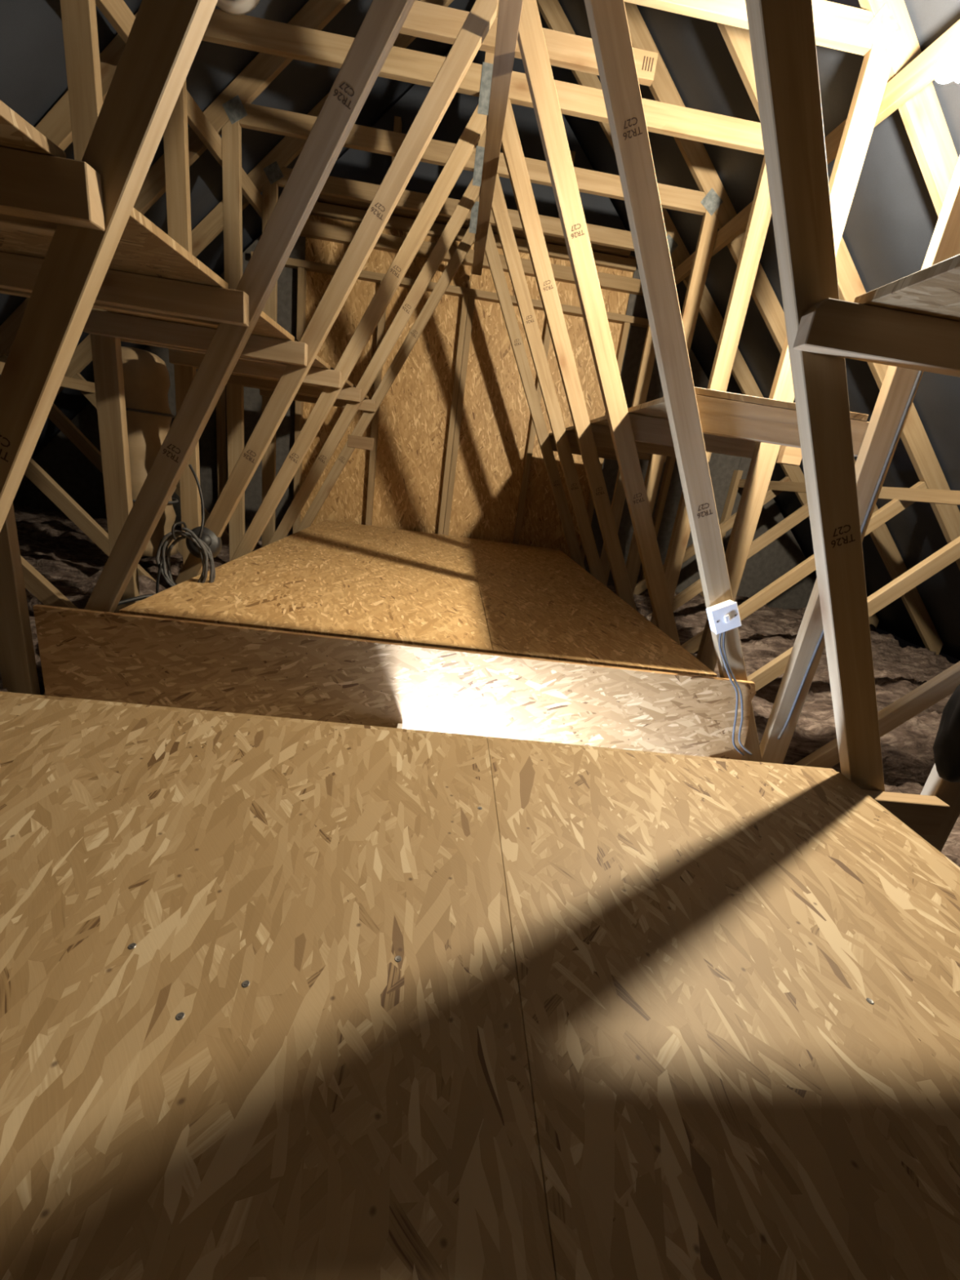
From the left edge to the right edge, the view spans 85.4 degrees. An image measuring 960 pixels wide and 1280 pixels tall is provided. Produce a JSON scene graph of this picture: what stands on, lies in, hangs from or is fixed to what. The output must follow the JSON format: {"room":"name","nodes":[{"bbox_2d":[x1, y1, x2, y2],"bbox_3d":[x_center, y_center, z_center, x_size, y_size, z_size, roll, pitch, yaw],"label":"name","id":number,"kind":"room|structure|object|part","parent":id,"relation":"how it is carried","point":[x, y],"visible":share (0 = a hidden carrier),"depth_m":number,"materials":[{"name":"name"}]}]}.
{"room":"attic","nodes":[
{"label":"attic","id":0,"kind":"room"},
{"bbox_2d":[0,0,475,458],"bbox_3d":[-1.768,-1.288,-0.202,3.818,3.820,8.660,6,18,-5],"label":"roof underside","id":1,"kind":"structure","parent":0,"point":[33,74],"depth_m":2.74,"materials":[{"name":"fabric"}]},
{"bbox_2d":[396,723,403,728],"bbox_3d":[-0.157,0.788,0.628,7.400,0.225,8.700,6,18,-5],"label":"ceiling","id":2,"kind":"structure","parent":0,"point":[399,725],"depth_m":1.74,"materials":[{"name":"beige wood"}]},
{"bbox_2d":[0,687,8,692],"bbox_3d":[-2.578,0.147,1.309,2.290,0.312,0.525,6,18,-5],"label":"quilt","id":3,"kind":"object","parent":2,"relation":"on","point":[2,689],"visible":0.11,"depth_m":1.62,"materials":[{"name":"fabric"}]},
{"bbox_2d":[0,616,44,695],"bbox_3d":[-2.479,-0.030,1.893,2.550,0.308,0.543,6,18,-5],"label":"quilt","id":4,"kind":"object","parent":2,"relation":"on","point":[32,619],"visible":0.04,"depth_m":1.81,"materials":[{"name":"fabric"}]},
{"bbox_2d":[117,594,154,605],"bbox_3d":[-1.319,-0.094,1.950,0.029,0.144,0.414,19,21,30],"label":"cable","id":5,"kind":"object","parent":4,"relation":"on","point":[141,597],"visible":0.18,"depth_m":1.95,"materials":[{"name":"grey plastic"}]},
{"bbox_2d":[25,566,166,616],"bbox_3d":[-2.509,-0.224,2.460,2.550,0.314,0.543,6,18,-5],"label":"quilt","id":6,"kind":"object","parent":2,"relation":"on","point":[77,589],"visible":0.23,"depth_m":2.49,"materials":[{"name":"fabric"}]},
{"bbox_2d":[17,537,222,589],"bbox_3d":[-2.540,-0.410,3.030,2.550,0.301,0.543,6,18,-5],"label":"quilt","id":7,"kind":"object","parent":2,"relation":"on","point":[82,562],"visible":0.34,"depth_m":3.03,"materials":[{"name":"fabric"}]},
{"bbox_2d":[120,346,178,556],"bbox_3d":[-1.793,-0.973,2.768,0.314,1.030,0.314,6,18,-5],"label":"roll","id":8,"kind":"object","parent":7,"relation":"on","point":[146,379],"visible":0.5,"depth_m":2.63,"materials":[{"name":"beige"}]},
{"bbox_2d":[15,520,258,564],"bbox_3d":[-2.570,-0.606,3.596,2.550,0.309,0.543,6,18,-5],"label":"quilt","id":9,"kind":"object","parent":2,"relation":"on","point":[59,534],"visible":0.2,"depth_m":3.53,"materials":[{"name":"fabric"}]},
{"bbox_2d":[13,505,262,548],"bbox_3d":[-2.598,-0.777,4.114,2.550,0.302,0.436,6,18,-5],"label":"quilt","id":10,"kind":"object","parent":2,"relation":"on","point":[29,514],"visible":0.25,"depth_m":4.01,"materials":[{"name":"fabric"}]},
{"bbox_2d":[56,0,879,628],"bbox_3d":[-0.093,-2.173,3.516,7.400,3.986,0.037,6,18,-5],"label":"roof truss","id":11,"kind":"object","parent":2,"relation":"on","point":[271,172],"visible":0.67,"depth_m":3.47,"materials":[{"name":"wood"}]},
{"bbox_2d":[95,0,262,218],"bbox_3d":[-1.279,-2.095,1.391,0.033,0.093,4.900,6,18,-5],"label":"binder","id":12,"kind":"object","parent":11,"relation":"attached to","point":[117,13],"visible":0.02,"depth_m":2.44,"materials":[{"name":"brown wood"}]},
{"bbox_3d":[-1.458,-1.708,3.601,0.087,2.494,0.035,6,18,-5],"label":"post","id":13,"kind":"part","parent":11,"relation":"part of","materials":[{"name":"beige wood"}]},
{"bbox_3d":[-1.269,-2.872,3.199,0.094,0.086,0.002,-25,18,5],"label":"nail plate","id":14,"kind":"part","parent":11,"relation":"part of","materials":[{"name":"metal"}]},
{"bbox_2d":[259,388,376,412],"bbox_3d":[-1.115,-1.670,3.592,0.780,0.074,0.036,6,18,-5],"label":"bearer","id":15,"kind":"object","parent":11,"relation":"attached to","point":[368,405],"visible":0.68,"depth_m":3.59,"materials":[{"name":"beige wood"}]},
{"bbox_3d":[-0.024,-2.697,3.324,0.072,0.170,0.002,6,18,-5],"label":"nail plate","id":16,"kind":"part","parent":11,"relation":"part of","materials":[{"name":"metal"}]},
{"bbox_3d":[0.068,-3.331,3.134,0.072,1.176,0.035,6,18,-5],"label":"king post","id":17,"kind":"part","parent":11,"relation":"part of","materials":[{"name":"beige wood"}]},
{"bbox_2d":[548,435,617,460],"bbox_3d":[0.828,-1.414,3.862,0.670,0.097,0.036,6,18,-5],"label":"bearer","id":18,"kind":"object","parent":11,"relation":"attached to","point":[552,439],"visible":0.2,"depth_m":3.85,"materials":[{"name":"brown wood"}]},
{"bbox_3d":[1.103,-1.427,3.832,0.087,2.494,0.035,6,18,-5],"label":"post","id":19,"kind":"part","parent":11,"relation":"part of","materials":[{"name":"beige wood"}]},
{"bbox_3d":[1.242,-2.596,3.425,0.094,0.086,0.002,39,13,-14],"label":"nail plate","id":20,"kind":"part","parent":11,"relation":"part of","materials":[{"name":"metal"}]},
{"bbox_2d":[0,0,942,654],"bbox_3d":[-0.063,-1.981,2.948,7.400,3.986,0.037,6,18,-5],"label":"roof truss","id":21,"kind":"object","parent":2,"relation":"on","point":[233,110],"visible":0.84,"depth_m":2.87,"materials":[{"name":"wood"}]},
{"bbox_3d":[-1.428,-1.516,3.033,0.087,2.494,0.035,6,18,-5],"label":"post","id":22,"kind":"part","parent":21,"relation":"part of","materials":[{"name":"beige wood"}]},
{"bbox_3d":[-1.238,-2.680,2.631,0.094,0.086,0.002,-25,18,5],"label":"nail plate","id":23,"kind":"part","parent":21,"relation":"part of","materials":[{"name":"metal"}]},
{"bbox_2d":[226,373,361,402],"bbox_3d":[-1.086,-1.479,3.024,0.776,0.074,0.036,6,18,-5],"label":"bearer","id":24,"kind":"object","parent":21,"relation":"attached to","point":[347,393],"visible":0.42,"depth_m":3.02,"materials":[{"name":"beige wood"}]},
{"bbox_2d":[244,385,347,401],"bbox_3d":[-1.108,-1.504,3.093,0.740,0.074,0.035,6,18,-5],"label":"bearer","id":25,"kind":"object","parent":21,"relation":"attached to","point":[244,385],"visible":0.02,"depth_m":3.09,"materials":[{"name":"brown wood"}]},
{"bbox_2d":[347,434,374,450],"bbox_3d":[-0.717,-1.189,3.136,0.150,0.070,0.048,6,18,-5],"label":"block","id":26,"kind":"object","parent":21,"relation":"attached to","point":[355,442],"visible":1,"depth_m":3.11,"materials":[{"name":"beige wood"}]},
{"bbox_3d":[0.006,-2.505,2.756,0.072,0.170,0.002,6,18,-5],"label":"nail plate","id":27,"kind":"part","parent":21,"relation":"part of","materials":[{"name":"metal"}]},
{"bbox_3d":[0.098,-3.139,2.566,0.072,1.176,0.035,6,18,-5],"label":"king post","id":28,"kind":"part","parent":21,"relation":"part of","materials":[{"name":"beige wood"}]},
{"bbox_2d":[565,431,666,462],"bbox_3d":[0.858,-1.222,3.294,0.670,0.097,0.036,6,18,-5],"label":"bearer","id":29,"kind":"object","parent":21,"relation":"attached to","point":[571,436],"visible":0.24,"depth_m":3.28,"materials":[{"name":"beige wood"}]},
{"bbox_2d":[548,419,608,436],"bbox_3d":[0.810,-1.279,3.260,0.552,0.018,1.253,6,18,-5],"label":"shelf board","id":30,"kind":"object","parent":29,"relation":"on","point":[571,428],"visible":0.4,"depth_m":3.13,"materials":[{"name":"beige wood"}]},
{"bbox_3d":[1.133,-1.236,3.264,0.087,2.494,0.035,6,18,-5],"label":"post","id":31,"kind":"part","parent":21,"relation":"part of","materials":[{"name":"beige wood"}]},
{"bbox_3d":[1.272,-2.405,2.857,0.094,0.086,0.002,39,13,-14],"label":"nail plate","id":32,"kind":"part","parent":21,"relation":"part of","materials":[{"name":"metal"}]},
{"bbox_2d":[0,0,959,852],"bbox_3d":[0.058,-1.214,0.677,7.400,3.986,0.037,6,18,-5],"label":"roof truss","id":33,"kind":"object","parent":2,"relation":"on","point":[164,39],"visible":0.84,"depth_m":0.86,"materials":[{"name":"brown wood"}]},
{"bbox_2d":[0,213,57,236],"bbox_3d":[-0.987,-0.738,0.822,0.740,0.074,0.035,6,18,-5],"label":"bearer","id":34,"kind":"object","parent":33,"relation":"attached to","point":[6,221],"visible":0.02,"depth_m":0.84,"materials":[{"name":"brown wood"}]},
{"bbox_2d":[0,207,228,288],"bbox_3d":[-0.951,-0.861,1.060,0.628,0.018,0.559,6,18,-5],"label":"shelf board","id":35,"kind":"object","parent":34,"relation":"on","point":[144,248],"visible":0.31,"depth_m":1.17,"materials":[{"name":"brown wood"}]},
{"bbox_2d":[0,146,104,231],"bbox_3d":[-0.966,-0.712,0.753,0.776,0.074,0.036,6,18,-5],"label":"bearer","id":36,"kind":"object","parent":33,"relation":"attached to","point":[33,185],"visible":1,"depth_m":0.77,"materials":[{"name":"brown wood"}]},
{"bbox_2d":[0,100,66,158],"bbox_3d":[-0.910,-0.601,0.291,0.628,0.018,0.986,6,18,-5],"label":"shelf board","id":37,"kind":"object","parent":36,"relation":"on","point":[15,132],"visible":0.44,"depth_m":0.72,"materials":[{"name":"brown wood"}]},
{"bbox_2d":[792,297,959,377],"bbox_3d":[0.930,-0.502,0.925,0.754,0.073,0.036,6,18,-5],"label":"bearer","id":38,"kind":"object","parent":33,"relation":"attached to","point":[831,326],"visible":1,"depth_m":0.89,"materials":[{"name":"brown wood"}]},
{"bbox_2d":[853,253,959,321],"bbox_3d":[0.991,-0.332,0.287,0.630,0.018,1.355,6,18,-5],"label":"shelf board","id":39,"kind":"object","parent":38,"relation":"on","point":[934,291],"visible":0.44,"depth_m":0.81,"materials":[{"name":"beige wood"}]},
{"bbox_2d":[862,789,949,835],"bbox_3d":[0.955,0.405,1.228,0.266,0.084,0.040,6,18,-5],"label":"bearer","id":40,"kind":"object","parent":33,"relation":"attached to","point":[924,815],"visible":0.48,"depth_m":1.21,"materials":[{"name":"beige wood"}]},
{"bbox_3d":[1.254,-0.469,0.993,0.087,2.494,0.035,6,18,-5],"label":"post","id":41,"kind":"part","parent":33,"relation":"part of","materials":[{"name":"beige wood"}]},
{"bbox_2d":[933,684,959,782],"bbox_3d":[1.089,0.141,1.097,0.182,0.369,0.116,3,19,-16],"label":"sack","id":42,"kind":"object","parent":33,"relation":"attached to","point":[946,747],"visible":1,"depth_m":1.12,"materials":[{"name":"black plastic"}]},
{"bbox_2d":[0,0,959,768],"bbox_3d":[0.028,-1.406,1.245,7.400,3.986,0.037,6,18,-5],"label":"roof truss","id":43,"kind":"object","parent":2,"relation":"on","point":[384,20],"visible":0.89,"depth_m":1.47,"materials":[{"name":"wood"}]},
{"bbox_3d":[-1.337,-0.941,1.330,0.087,2.494,0.035,6,18,-5],"label":"post","id":44,"kind":"part","parent":43,"relation":"part of","materials":[{"name":"brown wood"}]},
{"bbox_2d":[0,288,219,327],"bbox_3d":[-1.017,-0.929,1.390,0.740,0.074,0.035,6,18,-5],"label":"bearer","id":45,"kind":"object","parent":43,"relation":"attached to","point":[2,291],"visible":0.1,"depth_m":1.40,"materials":[{"name":"brown wood"}]},
{"bbox_2d":[105,287,294,341],"bbox_3d":[-0.981,-1.053,1.628,0.628,0.018,0.559,6,18,-5],"label":"shelf board","id":46,"kind":"object","parent":45,"relation":"on","point":[265,326],"visible":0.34,"depth_m":1.81,"materials":[{"name":"beige wood"}]},
{"bbox_2d":[0,251,248,326],"bbox_3d":[-0.994,-0.903,1.321,0.780,0.074,0.036,6,18,-5],"label":"bearer","id":47,"kind":"object","parent":43,"relation":"attached to","point":[20,273],"visible":0.72,"depth_m":1.32,"materials":[{"name":"brown wood"}]},
{"bbox_2d":[32,604,755,759],"bbox_3d":[-0.208,0.196,1.744,2.360,0.371,0.018,6,18,-5],"label":"board","id":48,"kind":"object","parent":43,"relation":"attached to","point":[85,654],"visible":0.73,"depth_m":1.71,"materials":[{"name":"beige wood"}]},
{"bbox_2d":[706,600,741,634],"bbox_3d":[0.793,-0.074,1.692,0.114,0.114,0.048,6,18,-5],"label":"light switch","id":49,"kind":"object","parent":43,"relation":"attached to","point":[724,616],"visible":1,"depth_m":1.68,"materials":[{"name":"white plastic"}]},
{"bbox_2d":[718,632,744,755],"bbox_3d":[0.863,0.186,1.780,0.198,0.435,0.015,10,18,7],"label":"cable","id":50,"kind":"object","parent":49,"relation":"hanging from","point":[720,634],"visible":0.96,"depth_m":1.77,"materials":[{"name":"plastic"}]},
{"bbox_2d":[722,631,752,755],"bbox_3d":[0.880,0.187,1.778,0.208,0.420,0.016,11,18,8],"label":"cable","id":51,"kind":"object","parent":49,"relation":"hanging from","point":[724,633],"visible":0.99,"depth_m":1.77,"materials":[{"name":"plastic"}]},
{"bbox_2d":[695,394,869,457],"bbox_3d":[0.949,-0.647,1.591,0.670,0.097,0.036,6,18,-5],"label":"bearer","id":52,"kind":"object","parent":43,"relation":"attached to","point":[727,418],"visible":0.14,"depth_m":1.56,"materials":[{"name":"beige wood"}]},
{"bbox_2d":[737,479,959,505],"bbox_3d":[2.338,-0.548,2.106,0.035,0.065,4.900,6,18,-5],"label":"binder","id":53,"kind":"object","parent":43,"relation":"attached to","point":[915,495],"visible":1,"depth_m":2.79,"materials":[{"name":"beige wood"}]},
{"bbox_2d":[777,370,922,739],"bbox_3d":[1.203,-0.480,1.593,0.062,1.772,0.016,1,19,-19],"label":"brace","id":54,"kind":"object","parent":43,"relation":"attached to","point":[919,374],"visible":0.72,"depth_m":1.61,"materials":[{"name":"beige wood"}]},
{"bbox_3d":[1.224,-0.660,1.561,0.087,2.494,0.035,6,18,-5],"label":"post","id":55,"kind":"part","parent":43,"relation":"part of","materials":[{"name":"beige wood"}]},
{"bbox_2d":[933,45,959,83],"bbox_3d":[1.214,-1.429,1.301,0.144,0.084,0.084,6,18,-5],"label":"lamp","id":56,"kind":"object","parent":43,"relation":"attached to","point":[947,69],"visible":1,"depth_m":1.29,"materials":[{"name":"white plastic"}]},
{"bbox_2d":[20,0,959,691],"bbox_3d":[-0.003,-1.597,1.812,7.400,3.986,0.037,6,18,-5],"label":"roof truss","id":57,"kind":"object","parent":2,"relation":"on","point":[882,31],"visible":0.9,"depth_m":1.86,"materials":[{"name":"wood"}]},
{"bbox_2d":[0,361,95,393],"bbox_3d":[-2.528,-1.081,1.667,0.035,0.065,4.900,6,18,-5],"label":"binder","id":58,"kind":"object","parent":57,"relation":"attached to","point":[67,382],"visible":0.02,"depth_m":3.35,"materials":[{"name":"beige wood"}]},
{"bbox_3d":[-1.368,-1.133,1.898,0.087,2.494,0.035,6,18,-5],"label":"post","id":59,"kind":"part","parent":57,"relation":"part of","materials":[{"name":"beige wood"}]},
{"bbox_2d":[82,309,307,366],"bbox_3d":[-1.026,-1.095,1.889,0.776,0.074,0.036,6,18,-5],"label":"bearer","id":60,"kind":"object","parent":57,"relation":"attached to","point":[104,323],"visible":0.72,"depth_m":1.87,"materials":[{"name":"brown wood"}]},
{"bbox_2d":[186,526,222,559],"bbox_3d":[-1.147,-0.402,2.164,0.131,0.147,0.150,-1,20,-25],"label":"drum","id":61,"kind":"object","parent":57,"relation":"attached to","point":[209,537],"visible":0.62,"depth_m":2.12,"materials":[{"name":"metal"}]},
{"bbox_2d":[120,338,287,366],"bbox_3d":[-1.048,-1.121,1.958,0.740,0.074,0.035,6,18,-5],"label":"bearer","id":62,"kind":"object","parent":57,"relation":"attached to","point":[122,340],"visible":0.06,"depth_m":1.96,"materials":[{"name":"brown wood"}]},
{"bbox_2d":[628,413,780,458],"bbox_3d":[0.918,-0.838,2.158,0.670,0.097,0.036,6,18,-5],"label":"bearer","id":63,"kind":"object","parent":57,"relation":"attached to","point":[648,429],"visible":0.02,"depth_m":2.14,"materials":[{"name":"beige wood"}]},
{"bbox_2d":[591,386,868,426],"bbox_3d":[0.871,-0.890,2.108,0.552,0.018,1.178,6,18,-5],"label":"shelf board","id":64,"kind":"object","parent":57,"relation":"attached to","point":[657,407],"visible":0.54,"depth_m":1.57,"materials":[{"name":"beige wood"}]},
{"bbox_2d":[776,444,802,466],"bbox_3d":[1.270,-0.759,2.126,0.082,0.080,0.035,6,18,-5],"label":"block","id":65,"kind":"object","parent":57,"relation":"attached to","point":[790,455],"visible":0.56,"depth_m":2.11,"materials":[{"name":"beige wood"}]},
{"bbox_3d":[1.194,-0.852,2.129,0.087,2.494,0.035,6,18,-5],"label":"post","id":66,"kind":"part","parent":57,"relation":"part of","materials":[{"name":"beige wood"}]},
{"bbox_2d":[673,19,959,285],"bbox_3d":[1.405,-1.801,1.633,0.033,0.093,4.900,6,18,-5],"label":"brace","id":67,"kind":"object","parent":57,"relation":"attached to","point":[918,73],"visible":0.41,"depth_m":1.74,"materials":[{"name":"brown wood"}]},
{"bbox_3d":[1.333,-2.021,1.722,0.094,0.086,0.002,39,13,-14],"label":"nail plate","id":68,"kind":"part","parent":57,"relation":"part of","materials":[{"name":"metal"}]},
{"bbox_2d":[24,0,959,653],"bbox_3d":[-0.033,-1.789,2.380,7.400,3.986,0.037,6,18,-5],"label":"roof truss","id":69,"kind":"object","parent":2,"relation":"on","point":[246,32],"visible":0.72,"depth_m":2.38,"materials":[{"name":"wood"}]},
{"bbox_3d":[-1.398,-1.325,2.465,0.087,2.494,0.035,6,18,-5],"label":"post","id":70,"kind":"part","parent":69,"relation":"part of","materials":[{"name":"beige wood"}]},
{"bbox_2d":[216,0,259,15],"bbox_3d":[-0.967,-2.595,2.012,0.248,0.248,0.050,6,18,-5],"label":"round fitting","id":71,"kind":"object","parent":69,"relation":"attached to","point":[237,7],"visible":0.96,"depth_m":2.04,"materials":[{"name":"white plastic"}]},
{"bbox_2d":[168,348,341,388],"bbox_3d":[-1.054,-1.287,2.457,0.780,0.074,0.036,6,18,-5],"label":"bearer","id":72,"kind":"object","parent":69,"relation":"attached to","point":[315,375],"visible":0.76,"depth_m":2.45,"materials":[{"name":"beige wood"}]},
{"bbox_2d":[294,338,330,369],"bbox_3d":[-1.011,-1.245,2.196,0.628,0.018,0.559,6,18,-5],"label":"shelf board","id":73,"kind":"object","parent":72,"relation":"on","point":[318,362],"visible":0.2,"depth_m":2.36,"materials":[{"name":"beige wood"}]},
{"bbox_2d":[195,367,324,387],"bbox_3d":[-1.078,-1.313,2.526,0.740,0.074,0.035,6,18,-5],"label":"bearer","id":74,"kind":"object","parent":69,"relation":"attached to","point":[196,367],"visible":0.06,"depth_m":2.53,"materials":[{"name":"brown wood"}]},
{"bbox_2d":[330,367,353,386],"bbox_3d":[-1.041,-1.436,2.764,0.628,0.018,0.559,6,18,-5],"label":"shelf board","id":75,"kind":"object","parent":74,"relation":"on","point":[348,383],"visible":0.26,"depth_m":2.95,"materials":[{"name":"beige wood"}]},
{"bbox_3d":[0.036,-2.313,2.188,0.072,0.170,0.002,6,18,-5],"label":"nail plate","id":76,"kind":"part","parent":69,"relation":"part of","materials":[{"name":"metal"}]},
{"bbox_3d":[0.129,-2.947,1.998,0.072,1.176,0.035,6,18,-5],"label":"king post","id":77,"kind":"part","parent":69,"relation":"part of","materials":[{"name":"beige wood"}]},
{"bbox_2d":[471,0,523,275],"bbox_3d":[0.060,-2.101,2.157,0.068,0.030,3.319,6,18,-5],"label":"binder","id":78,"kind":"object","parent":69,"relation":"attached to","point":[509,11],"visible":1,"depth_m":1.99,"materials":[{"name":"brown wood"}]},
{"bbox_2d":[399,0,657,86],"bbox_3d":[0.199,-2.445,2.131,1.072,0.090,0.039,6,18,-5],"label":"wooden beam","id":79,"kind":"structure","parent":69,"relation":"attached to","point":[426,20],"depth_m":2.12,"materials":[{"name":"brown wood"}]},
{"bbox_2d":[590,423,711,462],"bbox_3d":[0.888,-1.030,2.726,0.670,0.097,0.036,6,18,-5],"label":"bearer","id":80,"kind":"object","parent":69,"relation":"attached to","point":[602,434],"visible":0.22,"depth_m":2.71,"materials":[{"name":"beige wood"}]},
{"bbox_3d":[1.163,-1.044,2.696,0.087,2.494,0.035,6,18,-5],"label":"post","id":81,"kind":"part","parent":69,"relation":"part of","materials":[{"name":"beige wood"}]},
{"bbox_2d":[606,582,806,618],"bbox_3d":[1.926,-0.276,4.524,2.510,0.291,0.436,6,18,-5],"label":"quilt","id":82,"kind":"object","parent":2,"relation":"on","point":[765,611],"visible":0.21,"depth_m":4.44,"materials":[{"name":"fabric"}]},
{"bbox_2d":[612,590,902,648],"bbox_3d":[1.953,-0.099,4.008,2.510,0.286,0.543,6,18,-5],"label":"quilt","id":83,"kind":"object","parent":2,"relation":"on","point":[690,613],"visible":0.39,"depth_m":3.89,"materials":[{"name":"fabric"}]},
{"bbox_2d":[644,614,955,675],"bbox_3d":[1.984,0.086,3.438,2.510,0.301,0.543,6,18,-5],"label":"quilt","id":84,"kind":"object","parent":2,"relation":"on","point":[756,645],"visible":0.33,"depth_m":3.39,"materials":[{"name":"fabric"}]},
{"bbox_2d":[690,653,952,714],"bbox_3d":[2.014,0.281,2.871,2.510,0.294,0.543,6,18,-5],"label":"quilt","id":85,"kind":"object","parent":2,"relation":"on","point":[891,685],"visible":0.25,"depth_m":2.72,"materials":[{"name":"fabric"}]},
{"bbox_2d":[751,695,942,786],"bbox_3d":[2.045,0.471,2.303,2.510,0.297,0.543,6,18,-5],"label":"quilt","id":86,"kind":"object","parent":2,"relation":"on","point":[907,749],"visible":0.34,"depth_m":2.04,"materials":[{"name":"fabric"}]},
{"bbox_2d":[884,782,959,866],"bbox_3d":[2.072,0.700,1.743,2.505,0.222,0.525,6,18,-5],"label":"quilt","id":87,"kind":"object","parent":2,"relation":"on","point":[951,849],"visible":0.06,"depth_m":1.58,"materials":[{"name":"fabric"}]},
{"bbox_2d":[13,49,816,609],"bbox_3d":[-0.120,-2.327,4.005,7.316,3.958,0.083,6,18,-5],"label":"wall","id":88,"kind":"structure","parent":0,"point":[499,488],"depth_m":4.16,"materials":[{"name":"wood"}]},
{"bbox_3d":[-3.302,-1.521,4.146,1.216,1.518,0.011,6,18,-5],"label":"block panel","id":89,"kind":"part","parent":88,"relation":"part of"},
{"bbox_3d":[-2.017,-1.944,4.072,1.216,2.698,0.011,6,18,-5],"label":"block panel","id":90,"kind":"part","parent":88,"relation":"part of","materials":[{"name":"brown wood"}]},
{"bbox_3d":[-0.809,-1.811,4.181,1.216,2.698,0.011,6,18,-5],"label":"osb panel","id":91,"kind":"part","parent":88,"relation":"part of","materials":[{"name":"brown wood"}]},
{"bbox_3d":[-0.081,-2.603,3.908,3.160,0.045,0.071,6,18,-5],"label":"rail","id":92,"kind":"part","parent":88,"relation":"part of","materials":[{"name":"beige wood"}]},
{"bbox_3d":[-0.052,-2.820,3.842,2.700,0.085,0.059,6,18,-5],"label":"rail","id":93,"kind":"part","parent":88,"relation":"part of","materials":[{"name":"beige wood"}]},
{"bbox_3d":[-0.025,-3.011,3.773,2.300,0.045,0.071,6,18,-5],"label":"rail","id":94,"kind":"part","parent":88,"relation":"part of","materials":[{"name":"beige wood"}]},
{"bbox_3d":[-0.035,-2.947,3.808,2.440,0.070,0.044,6,18,-5],"label":"rail","id":95,"kind":"part","parent":88,"relation":"part of","materials":[{"name":"beige wood"}]},
{"bbox_3d":[0.399,-1.679,4.290,1.216,2.698,0.011,6,18,-5],"label":"osb panel","id":96,"kind":"part","parent":88,"relation":"part of","materials":[{"name":"beige wood"}]},
{"bbox_3d":[1.607,-1.547,4.399,1.216,2.698,0.011,6,18,-5],"label":"block panel","id":97,"kind":"part","parent":88,"relation":"part of","materials":[{"name":"brown wood"}]},
{"bbox_3d":[2.737,-0.859,4.691,1.216,1.518,0.011,6,18,-5],"label":"block panel","id":98,"kind":"part","parent":88,"relation":"part of","materials":[{"name":"beige wood"}]},
{"bbox_2d":[119,520,716,677],"bbox_3d":[-0.229,-0.431,3.088,2.003,0.018,2.838,6,18,-5],"label":"floor","id":99,"kind":"structure","parent":0,"point":[326,577],"depth_m":2.26,"materials":[{"name":"beige wood"}]},
{"bbox_2d":[155,464,215,593],"bbox_3d":[-1.152,-0.405,2.048,0.216,0.548,0.140,6,18,-5],"label":"cable coil","id":100,"kind":"object","parent":99,"relation":"on","point":[188,534],"visible":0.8,"depth_m":2.04,"materials":[{"name":"black rubber"}]},
{"bbox_2d":[0,691,959,1279],"bbox_3d":[-0.092,0.530,0.234,2.033,0.019,2.013,6,18,-5],"label":"floor","id":101,"kind":"structure","parent":0,"point":[281,998],"depth_m":0.58,"materials":[{"name":"brown wood"}]},
{"bbox_2d":[537,0,959,660],"bbox_3d":[1.982,-0.876,0.137,3.820,3.821,8.661,6,18,-5],"label":"roof underside","id":102,"kind":"structure","parent":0,"point":[891,221],"depth_m":2.65,"materials":[{"name":"fabric"}]}
]}

